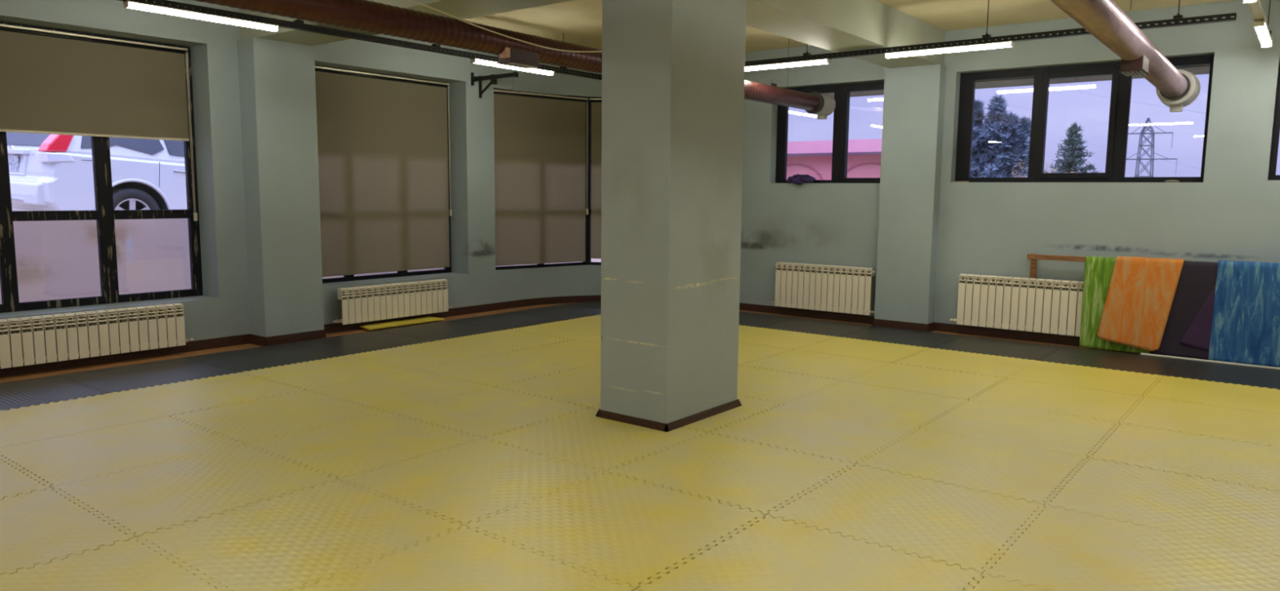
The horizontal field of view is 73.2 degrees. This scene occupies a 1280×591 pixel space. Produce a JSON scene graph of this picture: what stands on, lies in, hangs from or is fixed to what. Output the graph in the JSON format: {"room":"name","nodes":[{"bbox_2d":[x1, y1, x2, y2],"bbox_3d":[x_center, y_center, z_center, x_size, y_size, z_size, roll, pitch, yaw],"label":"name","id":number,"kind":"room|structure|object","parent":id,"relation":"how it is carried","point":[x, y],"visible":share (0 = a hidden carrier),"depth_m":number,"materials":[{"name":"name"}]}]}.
{"room":"exercise studio","nodes":[
{"label":"exercise studio","id":0,"kind":"room"},
{"bbox_2d":[0,0,516,341],"bbox_3d":[-5.962,-0.924,6.176,0.450,3.330,13.450,6,9,38],"label":"wall","id":1,"kind":"structure","parent":0,"point":[222,310],"depth_m":8.43,"materials":[{"name":"paint"}]},
{"bbox_2d":[0,302,193,368],"bbox_3d":[-4.787,0.336,7.365,0.138,0.387,1.859,6,9,38],"label":"radiator","id":2,"kind":"object","parent":1,"relation":"attached to","point":[27,340],"visible":1,"depth_m":7.37,"materials":[{"name":"beige metal"}]},
{"bbox_2d":[0,22,203,312],"bbox_3d":[-5.085,-1.089,7.498,0.060,2.400,2.390,6,9,38],"label":"window","id":3,"kind":"structure","parent":1,"relation":"in","point":[104,214],"depth_m":7.80,"materials":[{"name":"black metal"}]},
{"bbox_2d":[0,23,197,221],"bbox_3d":[-5.030,-1.437,7.412,0.059,1.632,2.304,6,9,38],"label":"roller blind","id":4,"kind":"object","parent":3,"relation":"attached to","point":[55,82],"visible":1,"depth_m":7.60,"materials":[{"name":"fabric"}]},
{"bbox_2d":[0,300,517,377],"bbox_3d":[-5.676,0.713,6.133,0.318,0.095,13.450,6,9,38],"label":"baseboard","id":5,"kind":"structure","parent":1,"relation":"attached to","point":[215,343],"depth_m":8.44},
{"bbox_2d":[320,66,451,283],"bbox_3d":[-3.096,-1.371,10.009,0.060,2.360,2.200,6,9,38],"label":"window","id":6,"kind":"structure","parent":1,"relation":"in","point":[447,269],"depth_m":10.45,"materials":[{"name":"black"}]},
{"bbox_2d":[315,66,452,276],"bbox_3d":[-3.047,-1.396,9.957,0.059,2.272,2.164,6,9,38],"label":"roller blind","id":7,"kind":"object","parent":6,"relation":"attached to","point":[382,140],"visible":0.8,"depth_m":10.01,"materials":[{"name":"fabric"}]},
{"bbox_2d":[332,279,452,324],"bbox_3d":[-2.808,0.055,9.864,0.138,0.387,1.610,6,9,38],"label":"radiator","id":8,"kind":"object","parent":1,"relation":"attached to","point":[356,304],"visible":1,"depth_m":9.75,"materials":[{"name":"beige metal"}]},
{"bbox_2d":[236,37,324,337],"bbox_3d":[-3.572,-1.002,8.615,0.300,2.950,0.630,6,9,38],"label":"column","id":9,"kind":"structure","parent":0,"point":[277,84],"depth_m":8.46,"materials":[{"name":"paint"}]},
{"bbox_2d":[515,62,601,300],"bbox_3d":[-0.418,-1.558,11.906,3.140,3.330,0.947,0,7,-7],"label":"wall","id":10,"kind":"structure","parent":0,"point":[574,280],"depth_m":11.73,"materials":[{"name":"paint"}]},
{"bbox_2d":[493,88,587,270],"bbox_3d":[-1.347,-1.535,11.598,1.570,2.320,0.060,-5,9,-39],"label":"window","id":11,"kind":"structure","parent":10,"relation":"in","point":[584,263],"depth_m":11.94,"materials":[{"name":"black"}]},
{"bbox_2d":[493,89,588,266],"bbox_3d":[-1.322,-1.546,11.534,1.529,2.247,0.060,-5,9,-39],"label":"roller blind","id":12,"kind":"object","parent":11,"relation":"attached to","point":[540,140],"visible":1,"depth_m":11.52,"materials":[{"name":"fabric"}]},
{"bbox_2d":[586,97,601,265],"bbox_3d":[0.086,-1.563,11.944,1.682,2.320,0.060,2,7,10],"label":"window","id":13,"kind":"structure","parent":10,"relation":"in","point":[589,104],"depth_m":12.06,"materials":[{"name":"black"}]},
{"bbox_2d":[589,97,601,258],"bbox_3d":[0.082,-1.593,11.875,1.586,2.207,0.059,2,7,10],"label":"roller blind","id":14,"kind":"object","parent":13,"relation":"attached to","point":[596,133],"visible":0.23,"depth_m":12.00,"materials":[{"name":"fabric"}]},
{"bbox_2d":[0,302,1140,382],"bbox_3d":[0.368,1.313,2.629,15.110,0.150,15.950,6,9,38],"label":"floor","id":15,"kind":"structure","parent":0,"point":[55,372],"depth_m":8.40,"materials":[{"name":"laminate"}]},
{"bbox_2d":[0,455,51,499],"bbox_3d":[-3.695,0.989,4.303,1.022,0.020,1.022,6,9,38],"label":"mat","id":16,"kind":"object","parent":15,"relation":"on","point":[13,482],"visible":0.87,"depth_m":4.46,"materials":[{"name":"yellow plastic"}]},
{"bbox_2d":[0,374,106,410],"bbox_3d":[-4.641,0.740,6.306,1.011,0.020,1.022,6,9,38],"label":"mat","id":17,"kind":"object","parent":15,"relation":"on","point":[15,394],"visible":0.86,"depth_m":6.43,"materials":[{"name":"black plastic"}]},
{"bbox_2d":[0,487,134,574],"bbox_3d":[-2.907,1.069,3.691,1.022,0.020,1.022,6,9,38],"label":"mat","id":18,"kind":"object","parent":15,"relation":"on","point":[43,526],"visible":0.89,"depth_m":3.84,"materials":[{"name":"yellow plastic"}]},
{"bbox_2d":[0,393,168,448],"bbox_3d":[-3.857,0.820,5.699,1.022,0.020,1.022,6,9,38],"label":"mat","id":19,"kind":"object","parent":15,"relation":"on","point":[22,424],"visible":0.84,"depth_m":5.72,"materials":[{"name":"yellow plastic"}]},
{"bbox_2d":[0,537,227,590],"bbox_3d":[-2.120,1.150,3.077,1.022,0.020,1.022,6,9,38],"label":"mat","id":20,"kind":"object","parent":15,"relation":"on","point":[130,565],"visible":0.98,"depth_m":3.41,"materials":[{"name":"yellow plastic"}]},
{"bbox_2d":[0,416,243,487],"bbox_3d":[-3.074,0.901,5.086,1.022,0.020,1.022,6,9,38],"label":"mat","id":21,"kind":"object","parent":15,"relation":"on","point":[67,459],"visible":0.89,"depth_m":5.03,"materials":[{"name":"yellow plastic"}]},
{"bbox_2d":[57,357,239,393],"bbox_3d":[-4.023,0.652,7.088,1.011,0.020,1.022,6,9,38],"label":"mat","id":22,"kind":"object","parent":15,"relation":"on","point":[135,376],"visible":0.76,"depth_m":7.05,"materials":[{"name":"black plastic"}]},
{"bbox_2d":[52,444,338,537],"bbox_3d":[-2.290,0.981,4.474,1.022,0.020,1.022,6,9,38],"label":"mat","id":23,"kind":"object","parent":15,"relation":"on","point":[149,499],"visible":0.79,"depth_m":4.41,"materials":[{"name":"yellow plastic"}]},
{"bbox_2d":[108,372,305,416],"bbox_3d":[-3.242,0.732,6.477,1.022,0.020,1.022,6,9,38],"label":"mat","id":24,"kind":"object","parent":15,"relation":"on","point":[180,397],"visible":0.78,"depth_m":6.43,"materials":[{"name":"yellow plastic"}]},
{"bbox_2d":[185,342,345,372],"bbox_3d":[-3.403,0.564,7.869,1.011,0.020,1.022,6,9,38],"label":"mat","id":25,"kind":"object","parent":15,"relation":"on","point":[287,353],"visible":0.75,"depth_m":7.83,"materials":[{"name":"black plastic"}]},
{"bbox_2d":[169,390,384,444],"bbox_3d":[-2.454,0.813,5.865,1.022,0.020,1.022,6,9,38],"label":"mat","id":26,"kind":"object","parent":15,"relation":"on","point":[253,420],"visible":0.85,"depth_m":5.81,"materials":[{"name":"yellow plastic"}]},
{"bbox_2d":[136,479,463,590],"bbox_3d":[-1.504,1.063,3.857,1.022,0.020,1.022,6,9,38],"label":"mat","id":27,"kind":"object","parent":15,"relation":"on","point":[287,542],"visible":0.86,"depth_m":3.79,"materials":[{"name":"yellow plastic"}]},
{"bbox_2d":[241,355,413,390],"bbox_3d":[-2.620,0.644,7.261,1.022,0.020,1.022,6,9,38],"label":"mat","id":28,"kind":"object","parent":15,"relation":"on","point":[321,373],"visible":0.82,"depth_m":7.22,"materials":[{"name":"yellow plastic"}]},
{"bbox_2d":[289,330,431,355],"bbox_3d":[-2.786,0.477,8.649,1.011,0.020,1.022,6,9,38],"label":"mat","id":29,"kind":"object","parent":15,"relation":"on","point":[369,341],"visible":0.73,"depth_m":8.61,"materials":[{"name":"black plastic"}]},
{"bbox_2d":[244,411,483,479],"bbox_3d":[-1.670,0.894,5.253,1.022,0.020,1.022,6,9,38],"label":"mat","id":30,"kind":"object","parent":15,"relation":"on","point":[340,450],"visible":0.84,"depth_m":5.20,"materials":[{"name":"yellow plastic"}]},
{"bbox_2d":[307,369,493,411],"bbox_3d":[-1.836,0.725,6.647,1.022,0.020,1.022,6,9,38],"label":"mat","id":31,"kind":"object","parent":15,"relation":"on","point":[414,387],"visible":0.8,"depth_m":6.60,"materials":[{"name":"yellow plastic"}]},
{"bbox_2d":[348,341,500,369],"bbox_3d":[-2.005,0.557,8.042,1.022,0.020,1.022,6,9,38],"label":"mat","id":32,"kind":"object","parent":15,"relation":"on","point":[433,353],"visible":0.79,"depth_m":8.00,"materials":[{"name":"yellow plastic"}]},
{"bbox_2d":[376,320,505,341],"bbox_3d":[-2.168,0.389,9.430,1.011,0.020,1.022,6,9,38],"label":"mat","id":33,"kind":"object","parent":15,"relation":"on","point":[433,331],"visible":0.77,"depth_m":9.40,"materials":[{"name":"black plastic"}]},
{"bbox_2d":[288,524,635,590],"bbox_3d":[-0.719,1.143,3.246,1.022,0.020,1.022,6,9,38],"label":"mat","id":34,"kind":"object","parent":15,"relation":"on","point":[464,558],"visible":1,"depth_m":3.46,"materials":[{"name":"yellow plastic"}]},
{"bbox_2d":[339,438,605,525],"bbox_3d":[-0.886,0.975,4.639,1.022,0.020,1.022,6,9,38],"label":"mat","id":35,"kind":"object","parent":15,"relation":"on","point":[465,483],"visible":0.82,"depth_m":4.58,"materials":[{"name":"yellow plastic"}]},
{"bbox_2d":[386,386,589,438],"bbox_3d":[-1.053,0.806,6.035,1.022,0.020,1.022,6,9,38],"label":"mat","id":36,"kind":"object","parent":15,"relation":"on","point":[483,413],"visible":0.86,"depth_m":5.99,"materials":[{"name":"yellow plastic"}]},
{"bbox_2d":[415,353,578,386],"bbox_3d":[-1.220,0.637,7.431,1.022,0.020,1.022,6,9,38],"label":"mat","id":37,"kind":"object","parent":15,"relation":"on","point":[500,369],"visible":0.78,"depth_m":7.39,"materials":[{"name":"yellow plastic"}]},
{"bbox_2d":[435,329,572,353],"bbox_3d":[-1.388,0.469,8.823,1.022,0.020,1.022,6,9,38],"label":"mat","id":38,"kind":"object","parent":15,"relation":"on","point":[501,341],"visible":0.81,"depth_m":8.78,"materials":[{"name":"yellow plastic"}]},
{"bbox_2d":[448,311,568,329],"bbox_3d":[-1.552,0.301,10.212,1.011,0.020,1.022,6,9,38],"label":"mat","id":39,"kind":"object","parent":15,"relation":"on","point":[509,320],"visible":0.81,"depth_m":10.18,"materials":[{"name":"black plastic"}]},
{"bbox_2d":[495,367,600,407],"bbox_3d":[-0.433,0.719,6.815,1.022,0.020,1.022,6,9,38],"label":"mat","id":40,"kind":"object","parent":15,"relation":"on","point":[581,386],"visible":0.5,"depth_m":6.75,"materials":[{"name":"yellow plastic"}]},
{"bbox_2d":[502,339,600,367],"bbox_3d":[-0.601,0.550,8.207,1.022,0.020,1.022,6,9,38],"label":"mat","id":41,"kind":"object","parent":15,"relation":"on","point":[575,353],"visible":0.54,"depth_m":8.14,"materials":[{"name":"yellow plastic"}]},
{"bbox_2d":[507,320,600,339],"bbox_3d":[-0.766,0.382,9.603,1.022,0.020,1.022,6,9,38],"label":"mat","id":42,"kind":"object","parent":15,"relation":"on","point":[568,329],"visible":0.6,"depth_m":9.55,"materials":[{"name":"yellow plastic"}]},
{"bbox_2d":[511,304,600,319],"bbox_3d":[-0.929,0.213,10.993,1.011,0.020,1.022,6,9,38],"label":"mat","id":43,"kind":"object","parent":15,"relation":"on","point":[568,312],"visible":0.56,"depth_m":10.95,"materials":[{"name":"black plastic"}]},
{"bbox_2d":[484,407,706,471],"bbox_3d":[-0.267,0.887,5.420,1.022,0.020,1.022,6,9,38],"label":"mat","id":44,"kind":"object","parent":15,"relation":"on","point":[581,437],"visible":0.79,"depth_m":5.33,"materials":[{"name":"yellow plastic"}]},
{"bbox_2d":[465,471,765,589],"bbox_3d":[-0.101,1.056,4.027,1.022,0.020,1.022,6,9,38],"label":"mat","id":45,"kind":"object","parent":15,"relation":"on","point":[630,531],"visible":0.88,"depth_m":3.96,"materials":[{"name":"yellow plastic"}]},
{"bbox_2d":[595,0,746,431],"bbox_3d":[0.230,-0.825,5.847,0.604,3.328,0.904,6,9,38],"label":"column","id":46,"kind":"structure","parent":15,"relation":"on","point":[673,71],"depth_m":5.59,"materials":[{"name":"paint"}]},
{"bbox_2d":[591,395,784,432],"bbox_3d":[0.353,0.799,6.202,1.022,0.020,1.022,6,9,38],"label":"mat","id":47,"kind":"object","parent":15,"relation":"on","point":[749,406],"visible":0.3,"depth_m":5.96,"materials":[{"name":"yellow plastic"}]},
{"bbox_2d":[607,432,855,515],"bbox_3d":[0.520,0.968,4.809,1.022,0.020,1.022,6,9,38],"label":"mat","id":48,"kind":"object","parent":15,"relation":"on","point":[755,477],"visible":0.88,"depth_m":4.75,"materials":[{"name":"yellow plastic"}]},
{"bbox_2d":[737,342,793,364],"bbox_3d":[0.804,0.544,8.374,1.022,0.020,1.022,6,9,38],"label":"mat","id":49,"kind":"object","parent":15,"relation":"on","point":[747,353],"visible":0.3,"depth_m":8.30,"materials":[{"name":"yellow plastic"}]},
{"bbox_2d":[738,327,837,349],"bbox_3d":[1.422,0.455,9.159,1.022,0.020,1.022,6,9,38],"label":"mat","id":50,"kind":"object","parent":15,"relation":"on","point":[775,338],"visible":0.67,"depth_m":9.13,"materials":[{"name":"yellow plastic"}]},
{"bbox_2d":[737,364,843,403],"bbox_3d":[0.971,0.712,6.980,1.022,0.020,1.022,6,9,38],"label":"mat","id":51,"kind":"object","parent":15,"relation":"on","point":[782,387],"visible":0.56,"depth_m":6.92,"materials":[{"name":"yellow plastic"}]},
{"bbox_2d":[636,515,982,590],"bbox_3d":[0.687,1.137,3.411,1.022,0.020,1.022,6,9,38],"label":"mat","id":52,"kind":"object","parent":15,"relation":"on","point":[771,553],"visible":0.99,"depth_m":3.54,"materials":[{"name":"yellow plastic"}]},
{"bbox_2d":[709,403,919,463],"bbox_3d":[1.140,0.880,5.589,1.022,0.020,1.022,6,9,38],"label":"mat","id":53,"kind":"object","parent":15,"relation":"on","point":[845,437],"visible":0.84,"depth_m":5.54,"materials":[{"name":"yellow plastic"}]},
{"bbox_2d":[741,349,891,381],"bbox_3d":[1.592,0.624,7.764,1.022,0.020,1.022,6,9,38],"label":"mat","id":54,"kind":"object","parent":15,"relation":"on","point":[797,362],"visible":0.83,"depth_m":7.72,"materials":[{"name":"yellow plastic"}]},
{"bbox_2d":[758,317,875,337],"bbox_3d":[2.040,0.368,9.934,1.022,0.020,1.011,6,9,38],"label":"mat","id":55,"kind":"object","parent":15,"relation":"on","point":[815,326],"visible":0.72,"depth_m":9.91,"materials":[{"name":"black plastic"}]},
{"bbox_2d":[794,337,930,362],"bbox_3d":[2.208,0.536,8.546,1.022,0.020,1.022,6,9,38],"label":"mat","id":56,"kind":"object","parent":15,"relation":"on","point":[866,349],"visible":0.83,"depth_m":8.51,"materials":[{"name":"yellow plastic"}]},
{"bbox_2d":[786,381,968,427],"bbox_3d":[1.755,0.793,6.367,1.022,0.020,1.022,6,9,38],"label":"mat","id":57,"kind":"object","parent":15,"relation":"on","point":[901,406],"visible":0.78,"depth_m":6.32,"materials":[{"name":"yellow plastic"}]},
{"bbox_2d":[838,325,963,347],"bbox_3d":[2.824,0.450,9.319,1.022,0.020,1.011,6,9,38],"label":"mat","id":58,"kind":"object","parent":15,"relation":"on","point":[879,334],"visible":0.72,"depth_m":9.30,"materials":[{"name":"black plastic"}]},
{"bbox_2d":[767,464,1045,573],"bbox_3d":[1.306,1.049,4.193,1.022,0.020,1.022,6,9,38],"label":"mat","id":59,"kind":"object","parent":15,"relation":"on","point":[962,526],"visible":0.83,"depth_m":4.12,"materials":[{"name":"yellow plastic"}]},
{"bbox_2d":[844,362,1006,399],"bbox_3d":[2.373,0.705,7.150,1.022,0.020,1.022,6,9,38],"label":"mat","id":60,"kind":"object","parent":15,"relation":"on","point":[951,384],"visible":0.86,"depth_m":7.10,"materials":[{"name":"yellow plastic"}]},
{"bbox_2d":[892,347,1038,377],"bbox_3d":[2.996,0.618,7.930,1.022,0.020,1.022,6,9,38],"label":"mat","id":61,"kind":"object","parent":15,"relation":"on","point":[942,359],"visible":0.84,"depth_m":7.89,"materials":[{"name":"yellow plastic"}]},
{"bbox_2d":[855,427,1088,504],"bbox_3d":[1.924,0.961,4.976,1.022,0.020,1.022,6,9,38],"label":"mat","id":62,"kind":"object","parent":15,"relation":"on","point":[1018,472],"visible":0.88,"depth_m":4.92,"materials":[{"name":"yellow plastic"}]},
{"bbox_2d":[931,335,1062,360],"bbox_3d":[3.609,0.531,8.704,1.022,0.020,1.011,6,9,38],"label":"mat","id":63,"kind":"object","parent":15,"relation":"on","point":[1003,348],"visible":0.73,"depth_m":8.67,"materials":[{"name":"black plastic"}]},
{"bbox_2d":[964,573,1053,590],"bbox_3d":[1.474,1.218,2.800,1.022,0.020,1.022,6,9,38],"label":"mat","id":64,"kind":"object","parent":15,"relation":"on","point":[988,583],"visible":0.98,"depth_m":3.38,"materials":[{"name":"yellow plastic"}]},
{"bbox_2d":[920,400,1119,457],"bbox_3d":[2.541,0.874,5.756,1.022,0.020,1.022,6,9,38],"label":"mat","id":65,"kind":"object","parent":15,"relation":"on","point":[1064,433],"visible":0.88,"depth_m":5.70,"materials":[{"name":"yellow plastic"}]},
{"bbox_2d":[968,377,1143,422],"bbox_3d":[3.160,0.786,6.535,1.022,0.020,1.022,6,9,38],"label":"mat","id":66,"kind":"object","parent":15,"relation":"on","point":[1077,402],"visible":0.86,"depth_m":6.49,"materials":[{"name":"yellow plastic"}]},
{"bbox_2d":[1008,360,1162,395],"bbox_3d":[3.779,0.698,7.317,1.022,0.020,1.022,6,9,38],"label":"mat","id":67,"kind":"object","parent":15,"relation":"on","point":[1132,383],"visible":0.8,"depth_m":7.27,"materials":[{"name":"yellow plastic"}]},
{"bbox_2d":[1037,346,1177,375],"bbox_3d":[4.395,0.611,8.094,1.022,0.020,1.011,6,9,38],"label":"mat","id":68,"kind":"object","parent":15,"relation":"on","point":[1152,365],"visible":0.77,"depth_m":8.06,"materials":[{"name":"black plastic"}]},
{"bbox_2d":[982,504,1279,590],"bbox_3d":[2.090,1.130,3.580,1.022,0.020,1.022,6,9,38],"label":"mat","id":69,"kind":"object","parent":15,"relation":"on","point":[1061,549],"visible":0.95,"depth_m":3.63,"materials":[{"name":"yellow plastic"}]},
{"bbox_2d":[1044,457,1279,555],"bbox_3d":[2.707,1.042,4.360,1.022,0.020,1.022,6,9,38],"label":"mat","id":70,"kind":"object","parent":15,"relation":"on","point":[1246,516],"visible":0.85,"depth_m":4.32,"materials":[{"name":"yellow plastic"}]},
{"bbox_2d":[1087,422,1279,490],"bbox_3d":[3.330,0.955,5.143,1.022,0.020,1.022,6,9,38],"label":"mat","id":71,"kind":"object","parent":15,"relation":"on","point":[1203,456],"visible":0.87,"depth_m":5.12,"materials":[{"name":"yellow plastic"}]},
{"bbox_2d":[1118,395,1279,447],"bbox_3d":[3.946,0.867,5.925,1.022,0.020,1.022,6,9,38],"label":"mat","id":72,"kind":"object","parent":15,"relation":"on","point":[1256,427],"visible":0.84,"depth_m":5.92,"materials":[{"name":"yellow plastic"}]},
{"bbox_2d":[1142,375,1279,413],"bbox_3d":[4.566,0.779,6.706,1.022,0.020,1.022,6,9,38],"label":"mat","id":73,"kind":"object","parent":15,"relation":"on","point":[1255,398],"visible":0.88,"depth_m":6.71,"materials":[{"name":"yellow plastic"}]},
{"bbox_2d":[1161,358,1279,389],"bbox_3d":[5.179,0.692,7.483,1.022,0.020,1.011,6,9,38],"label":"mat","id":74,"kind":"object","parent":15,"relation":"on","point":[1253,376],"visible":0.8,"depth_m":7.50,"materials":[{"name":"black plastic"}]},
{"bbox_2d":[463,0,1231,52],"bbox_3d":[0.401,-2.167,2.212,15.110,0.200,15.950,6,9,38],"label":"ceiling","id":75,"kind":"structure","parent":0,"point":[580,22],"depth_m":8.77,"materials":[{"name":"paint"}]},
{"bbox_2d":[118,0,601,79],"bbox_3d":[-4.586,-2.240,5.149,0.062,0.448,13.380,6,9,38],"label":"cable tray","id":76,"kind":"object","parent":75,"relation":"hanging from","point":[298,24],"visible":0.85,"depth_m":7.60,"materials":[{"name":"black metal"}]},
{"bbox_2d":[123,0,282,31],"bbox_3d":[-3.360,-2.168,6.729,0.072,0.048,1.211,6,9,38],"label":"lamp","id":77,"kind":"object","parent":76,"relation":"attached to","point":[129,4],"visible":1,"depth_m":6.64,"materials":[{"name":"grey"}]},
{"bbox_2d":[194,0,835,119],"bbox_3d":[-2.324,-1.950,4.744,0.271,0.885,14.895,6,9,38],"label":"ventilation duct","id":78,"kind":"object","parent":75,"relation":"hanging from","point":[371,16],"visible":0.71,"depth_m":6.02,"materials":[{"name":"brown metal"}]},
{"bbox_2d":[238,0,945,68],"bbox_3d":[-0.061,-2.085,3.933,14.428,0.380,10.965,0,7,-8],"label":"ceiling beam","id":79,"kind":"structure","parent":75,"relation":"attached to","point":[833,25],"depth_m":7.71,"materials":[{"name":"paint"}]},
{"bbox_2d":[745,0,1236,66],"bbox_3d":[2.068,-2.573,8.460,6.280,0.448,0.062,6,9,38],"label":"cable tray","id":80,"kind":"object","parent":75,"relation":"hanging from","point":[1176,19],"visible":0.62,"depth_m":7.64,"materials":[{"name":"black metal"}]},
{"bbox_2d":[880,40,1014,58],"bbox_3d":[2.792,-2.252,7.922,1.211,0.048,0.072,6,9,38],"label":"lamp","id":81,"kind":"object","parent":80,"relation":"attached to","point":[1008,43],"visible":1,"depth_m":7.86,"materials":[{"name":"grey"}]},
{"bbox_2d":[1050,0,1200,111],"bbox_3d":[0.566,-1.602,2.465,0.373,0.978,14.851,6,9,38],"label":"ventilation duct","id":82,"kind":"object","parent":75,"relation":"hanging from","point":[1104,20],"visible":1,"depth_m":6.04,"materials":[{"name":"brown metal"}]},
{"bbox_2d":[874,64,946,324],"bbox_3d":[3.061,-1.082,9.806,0.630,2.950,0.190,6,9,38],"label":"column","id":83,"kind":"structure","parent":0,"point":[914,96],"depth_m":9.71,"materials":[{"name":"paint"}]},
{"bbox_2d":[739,0,1279,337],"bbox_3d":[5.947,-1.015,7.879,12.560,3.330,0.360,6,9,38],"label":"wall","id":84,"kind":"structure","parent":0,"point":[991,228],"depth_m":8.98,"materials":[{"name":"paint"}]},
{"bbox_2d":[769,262,875,315],"bbox_3d":[2.255,-0.098,10.582,1.450,0.557,0.138,6,9,38],"label":"radiator","id":85,"kind":"object","parent":84,"relation":"attached to","point":[832,288],"visible":0.98,"depth_m":10.50,"materials":[{"name":"beige metal"}]},
{"bbox_2d":[775,80,884,182],"bbox_3d":[2.372,-1.978,10.591,1.540,1.190,0.084,6,9,38],"label":"window","id":86,"kind":"structure","parent":84,"relation":"in","point":[842,91],"depth_m":10.53,"materials":[{"name":"black"}]},
{"bbox_2d":[739,302,1151,353],"bbox_3d":[5.756,0.616,7.850,12.560,0.095,0.208,6,9,38],"label":"baseboard","id":87,"kind":"structure","parent":84,"relation":"attached to","point":[945,327],"depth_m":9.79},
{"bbox_2d":[822,64,1209,97],"bbox_3d":[6.096,-2.338,8.253,13.000,0.270,0.640,6,9,38],"label":"eave","id":88,"kind":"object","parent":84,"relation":"attached to","point":[1202,68],"depth_m":9.53},
{"bbox_2d":[949,273,1084,336],"bbox_3d":[4.085,0.090,9.153,1.539,0.557,0.138,6,9,38],"label":"radiator","id":89,"kind":"object","parent":84,"relation":"attached to","point":[1053,306],"visible":0.91,"depth_m":9.12,"materials":[{"name":"beige metal"}]},
{"bbox_2d":[1026,253,1085,278],"bbox_3d":[5.509,-0.086,7.974,3.615,0.415,0.193,6,9,38],"label":"wooden rail","id":90,"kind":"object","parent":84,"relation":"attached to","point":[1034,257],"visible":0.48,"depth_m":8.88,"materials":[{"name":"brown wood"}]},
{"bbox_2d":[1079,256,1150,353],"bbox_3d":[4.729,0.086,8.532,0.627,0.918,0.089,6,9,38],"label":"yoga mat","id":91,"kind":"object","parent":90,"relation":"hanging from","point":[1098,272],"visible":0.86,"depth_m":8.61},
{"bbox_2d":[1097,256,1185,351],"bbox_3d":[4.880,0.078,8.390,0.706,0.893,0.150,6,9,38],"label":"yoga mat","id":92,"kind":"object","parent":90,"relation":"hanging from","point":[1141,291],"visible":0.98,"depth_m":8.35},
{"bbox_2d":[1151,260,1217,359],"bbox_3d":[5.205,0.136,8.160,0.625,0.918,0.089,6,9,38],"label":"yoga mat","id":93,"kind":"object","parent":90,"relation":"hanging from","point":[1197,281],"visible":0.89,"depth_m":8.13,"materials":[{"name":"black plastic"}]},
{"bbox_2d":[1179,285,1215,351],"bbox_3d":[5.496,0.148,7.931,0.856,0.898,0.104,6,9,38],"label":"yoga mat","id":94,"kind":"object","parent":90,"relation":"hanging from","point":[1197,335],"visible":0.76,"depth_m":8.07,"materials":[{"name":"plastic"}]},
{"bbox_2d":[1208,260,1279,367],"bbox_3d":[5.593,0.160,7.855,0.622,0.931,0.132,6,9,38],"label":"yoga mat","id":95,"kind":"object","parent":90,"relation":"hanging from","point":[1246,324],"visible":1,"depth_m":7.84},
{"bbox_2d":[955,53,1214,182],"bbox_3d":[4.497,-1.774,8.930,2.370,1.200,0.084,6,9,38],"label":"window","id":96,"kind":"structure","parent":84,"relation":"in","point":[1121,87],"depth_m":8.98,"materials":[{"name":"black"}]},
{"bbox_2d":[1268,61,1279,180],"bbox_3d":[6.737,-1.554,7.181,2.350,1.180,0.060,6,9,38],"label":"window","id":97,"kind":"structure","parent":84,"relation":"in","point":[1276,131],"depth_m":7.89,"materials":[{"name":"black"}]},
{"label":"outside","id":98,"kind":"structure","parent":0,"visible":0},
{"bbox_2d":[786,138,881,180],"bbox_3d":[4.006,-4.536,37.242,16.600,3.860,3.870,6,9,38],"label":"building","id":99,"kind":"structure","parent":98,"point":[813,158],"depth_m":32.50,"materials":[{"name":"pink"}]},
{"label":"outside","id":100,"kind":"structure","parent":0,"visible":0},
{"bbox_2d":[970,93,1030,177],"bbox_3d":[17.664,-6.650,43.494,5.177,7.032,4.848,0,7,-7],"label":"cedar tree","id":101,"kind":"object","parent":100,"point":[994,151],"visible":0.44,"depth_m":42.69,"materials":[{"name":"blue plant"}]},
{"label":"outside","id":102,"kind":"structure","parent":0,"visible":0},
{"bbox_3d":[201.377,-8.399,102.630,208.900,0.300,390.100,6,9,38],"label":"field","id":103,"kind":"object","parent":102,"visible":0},
{"bbox_2d":[1044,120,1099,173],"bbox_3d":[20.617,-5.655,41.346,3.896,5.420,4.044,-2,7,-24],"label":"spruce tree","id":104,"kind":"object","parent":103,"relation":"on","point":[1073,158],"visible":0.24,"depth_m":40.94,"materials":[{"name":"green plant"}]},
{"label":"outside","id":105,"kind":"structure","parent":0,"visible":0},
{"bbox_3d":[-16.636,-1.682,20.022,30.950,1.900,38.000,6,9,38],"label":"yard","id":106,"kind":"structure","parent":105,"visible":0},
{"bbox_2d":[6,132,186,210],"bbox_3d":[-6.612,-1.708,12.634,1.913,2.056,4.799,5,8,32],"label":"car","id":107,"kind":"object","parent":106,"relation":"on","point":[47,171],"visible":0.42,"depth_m":10.70,"materials":[{"name":"grey paint"}]},
{"bbox_2d":[37,133,74,161],"bbox_3d":[-7.021,-1.792,10.380,0.271,0.377,0.358,6,9,38],"label":"tail lamp","id":108,"kind":"object","parent":107,"relation":"attached to","point":[55,148],"depth_m":10.31,"materials":[{"name":"red"}]},
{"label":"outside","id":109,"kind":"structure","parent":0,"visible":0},
{"bbox_2d":[1126,117,1177,177],"bbox_3d":[76.393,-19.872,129.983,7.880,13.676,4.819,6,9,38],"label":"pylon","id":110,"kind":"object","parent":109,"point":[1152,131],"visible":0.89,"depth_m":129.47,"materials":[{"name":"grey metal"}]},
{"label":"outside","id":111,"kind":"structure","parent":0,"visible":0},
{"bbox_3d":[-6.445,0.826,7.043,1.090,0.100,17.900,6,9,38],"label":"well","id":112,"kind":"object","parent":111,"visible":0},
{"bbox_2d":[0,217,600,303],"bbox_3d":[-5.039,-0.187,9.722,0.150,1.500,32.000,6,9,38],"label":"wall","id":113,"kind":"structure","parent":112,"relation":"on","point":[56,260],"depth_m":8.84,"materials":[{"name":"paint"}]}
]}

